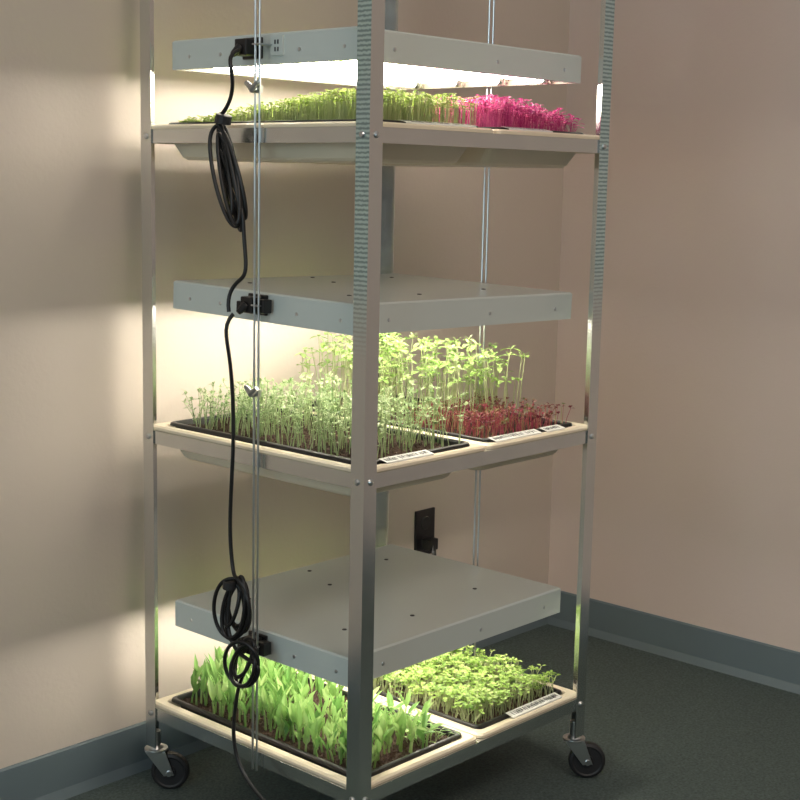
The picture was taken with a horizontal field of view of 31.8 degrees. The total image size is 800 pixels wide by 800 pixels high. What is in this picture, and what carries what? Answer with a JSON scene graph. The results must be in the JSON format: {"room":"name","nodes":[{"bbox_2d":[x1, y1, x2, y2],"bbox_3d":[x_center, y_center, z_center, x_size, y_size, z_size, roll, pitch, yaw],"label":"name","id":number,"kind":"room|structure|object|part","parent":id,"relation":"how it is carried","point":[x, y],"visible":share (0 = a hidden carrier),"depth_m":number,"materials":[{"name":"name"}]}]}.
{"room":"indoor growing room","nodes":[
{"label":"indoor growing room","id":0,"kind":"room"},
{"bbox_2d":[0,0,569,768],"bbox_3d":[-1.439,-0.455,1.717,0.100,2.710,5.430,9,12,42],"label":"wall","id":1,"kind":"structure","parent":0,"point":[72,567],"depth_m":2.79,"materials":[{"name":"paint"}]},
{"bbox_2d":[0,617,547,799],"bbox_3d":[-1.424,0.840,1.882,0.012,0.100,5.430,9,12,42],"label":"baseboard","id":2,"kind":"structure","parent":1,"relation":"attached to","point":[82,767],"depth_m":2.77,"materials":[{"name":"plastic"}]},
{"bbox_2d":[414,507,437,554],"bbox_3d":[0.074,0.326,3.425,0.044,0.115,0.070,9,12,42],"label":"wall outlet","id":3,"kind":"object","parent":1,"relation":"attached to","point":[424,524],"visible":0.88,"depth_m":3.42,"materials":[{"name":"black plastic"}]},
{"bbox_2d":[65,624,799,799],"bbox_3d":[0.469,1.212,0.251,5.262,0.050,5.530,9,12,42],"label":"floor","id":4,"kind":"structure","parent":0,"point":[665,728],"depth_m":3.02,"materials":[{"name":"carpet"}]},
{"bbox_2d":[208,48,435,799],"bbox_3d":[-0.129,0.047,2.862,0.256,1.411,1.069,3,9,11],"label":"power cord","id":5,"kind":"object","parent":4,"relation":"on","point":[230,177],"visible":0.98,"depth_m":2.44,"materials":[{"name":"plastic"}]},
{"bbox_2d":[140,0,614,799],"bbox_3d":[-0.032,-0.133,2.680,0.634,1.830,0.716,9,12,42],"label":"rack","id":6,"kind":"object","parent":4,"relation":"on","point":[374,182],"visible":0.68,"depth_m":2.50,"materials":[{"name":"silver metal"}]},
{"bbox_3d":[-0.462,-0.180,2.631,0.030,1.740,0.030,9,12,42],"label":"post","id":7,"kind":"part","parent":6,"relation":"part of","materials":[{"name":"silver metal"}]},
{"bbox_2d":[175,588,229,644],"bbox_3d":[-0.327,0.425,2.609,0.268,0.054,0.212,9,12,42],"label":"light fixture","id":8,"kind":"object","parent":6,"relation":"attached to","point":[193,613],"depth_m":2.67,"materials":[{"name":"grey metal"}]},
{"bbox_2d":[156,672,475,787],"bbox_3d":[-0.172,0.638,2.685,0.570,0.063,0.320,9,12,42],"label":"drip tray","id":9,"kind":"object","parent":6,"relation":"on","point":[165,703],"visible":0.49,"depth_m":2.54,"materials":[{"name":"beige plastic"}]},
{"bbox_2d":[171,646,461,776],"bbox_3d":[-0.161,0.576,2.679,0.540,0.160,0.292,9,12,42],"label":"tray","id":10,"kind":"object","parent":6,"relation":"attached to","point":[302,716],"visible":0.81,"depth_m":2.62,"materials":[{"name":"green plant"}]},
{"bbox_2d":[154,421,484,496],"bbox_3d":[-0.161,0.095,2.599,0.570,0.063,0.320,9,12,42],"label":"drip tray","id":11,"kind":"object","parent":6,"relation":"on","point":[165,427],"visible":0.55,"depth_m":2.46,"materials":[{"name":"beige plastic"}]},
{"bbox_2d":[170,369,472,464],"bbox_3d":[-0.148,0.033,2.593,0.542,0.159,0.314,9,12,42],"label":"tray","id":12,"kind":"object","parent":6,"relation":"on","point":[324,435],"visible":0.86,"depth_m":2.54,"materials":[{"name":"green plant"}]},
{"bbox_2d":[152,121,493,164],"bbox_3d":[-0.150,-0.458,2.512,0.570,0.063,0.320,9,12,42],"label":"drip tray","id":13,"kind":"object","parent":6,"relation":"on","point":[344,153],"visible":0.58,"depth_m":2.38,"materials":[{"name":"beige plastic"}]},
{"bbox_2d":[169,87,478,127],"bbox_3d":[-0.140,-0.493,2.506,0.541,0.106,0.287,9,12,42],"label":"tray","id":14,"kind":"object","parent":6,"relation":"on","point":[397,108],"visible":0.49,"depth_m":2.37,"materials":[{"name":"green plant"}]},
{"bbox_2d":[169,119,477,127],"bbox_3d":[-0.145,-0.468,2.515,0.526,0.053,0.277,9,12,42],"label":"tray","id":15,"kind":"object","parent":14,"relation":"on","point":[444,122],"depth_m":2.39,"materials":[{"name":"black plastic"}]},
{"bbox_3d":[-0.055,-0.114,2.264,0.030,1.740,0.030,9,12,42],"label":"post","id":16,"kind":"part","parent":6,"relation":"part of","materials":[{"name":"silver metal"}]},
{"bbox_2d":[173,273,571,335],"bbox_3d":[-0.047,-0.191,2.668,0.472,0.054,0.692,11,12,41],"label":"light fixture","id":17,"kind":"object","parent":6,"relation":"attached to","point":[407,302],"visible":0.96,"depth_m":2.52,"materials":[{"name":"grey metal"}]},
{"bbox_2d":[172,26,581,89],"bbox_3d":[-0.037,-0.626,2.599,0.472,0.054,0.692,9,12,42],"label":"light fixture","id":18,"kind":"object","parent":6,"relation":"attached to","point":[412,61],"visible":0.93,"depth_m":2.47,"materials":[{"name":"grey metal"}]},
{"bbox_2d":[270,35,283,55],"bbox_3d":[-0.205,-0.593,2.347,0.030,0.032,0.005,9,12,42],"label":"socket","id":19,"kind":"object","parent":18,"relation":"attached to","point":[276,41],"depth_m":2.35,"materials":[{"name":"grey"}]},
{"bbox_3d":[-0.036,-0.244,3.092,0.030,1.740,0.030,9,12,42],"label":"post","id":20,"kind":"part","parent":6,"relation":"part of","materials":[{"name":"silver metal"}]},
{"bbox_2d":[294,332,574,442],"bbox_3d":[0.062,-0.024,2.821,0.557,0.208,0.304,9,12,42],"label":"tray","id":21,"kind":"object","parent":6,"relation":"on","point":[482,423],"visible":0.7,"depth_m":2.78,"materials":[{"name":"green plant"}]},
{"bbox_2d":[283,397,586,469],"bbox_3d":[0.059,0.062,2.837,0.570,0.063,0.320,9,12,42],"label":"drip tray","id":22,"kind":"object","parent":6,"relation":"on","point":[576,427],"visible":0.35,"depth_m":2.64,"materials":[{"name":"beige plastic"}]},
{"bbox_2d":[295,653,575,737],"bbox_3d":[0.048,0.605,2.922,0.570,0.063,0.320,9,12,42],"label":"drip tray","id":23,"kind":"object","parent":6,"relation":"on","point":[567,695],"visible":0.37,"depth_m":2.70,"materials":[{"name":"beige plastic"}]},
{"bbox_2d":[315,129,598,167],"bbox_3d":[0.070,-0.491,2.750,0.570,0.063,0.320,9,12,42],"label":"drip tray","id":24,"kind":"object","parent":6,"relation":"on","point":[472,156],"visible":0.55,"depth_m":2.56,"materials":[{"name":"beige plastic"}]},
{"bbox_2d":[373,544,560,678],"bbox_3d":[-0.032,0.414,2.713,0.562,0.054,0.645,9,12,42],"label":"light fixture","id":25,"kind":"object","parent":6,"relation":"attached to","point":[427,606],"depth_m":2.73,"materials":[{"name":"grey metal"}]},
{"bbox_2d":[373,645,561,728],"bbox_3d":[0.052,0.571,2.910,0.542,0.106,0.290,9,12,42],"label":"tray","id":26,"kind":"object","parent":6,"relation":"on","point":[467,692],"visible":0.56,"depth_m":2.80,"materials":[{"name":"green plant"}]},
{"bbox_2d":[413,94,584,133],"bbox_3d":[0.070,-0.527,2.733,0.545,0.112,0.302,9,12,42],"label":"tray","id":27,"kind":"object","parent":6,"relation":"on","point":[503,115],"visible":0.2,"depth_m":2.55,"materials":[{"name":"pink plant"}]},
{"bbox_2d":[478,127,582,133],"bbox_3d":[0.067,-0.499,2.745,0.526,0.053,0.277,9,12,42],"label":"tray","id":28,"kind":"object","parent":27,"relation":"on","point":[540,129],"depth_m":2.57,"materials":[{"name":"black plastic"}]},
{"bbox_3d":[0.371,-0.177,2.724,0.030,1.740,0.030,9,12,42],"label":"post","id":29,"kind":"part","parent":6,"relation":"part of","materials":[{"name":"silver metal"}]},
{"bbox_2d":[548,0,799,651],"bbox_3d":[2.332,-0.427,2.019,5.262,2.710,0.100,9,12,42],"label":"wall","id":30,"kind":"structure","parent":0,"point":[696,509],"depth_m":3.47,"materials":[{"name":"paint"}]},
{"bbox_2d":[547,591,799,694],"bbox_3d":[2.304,0.874,2.147,5.162,0.100,0.012,9,12,42],"label":"baseboard","id":31,"kind":"structure","parent":30,"relation":"attached to","point":[744,658],"depth_m":3.57,"materials":[{"name":"plastic"}]}
]}

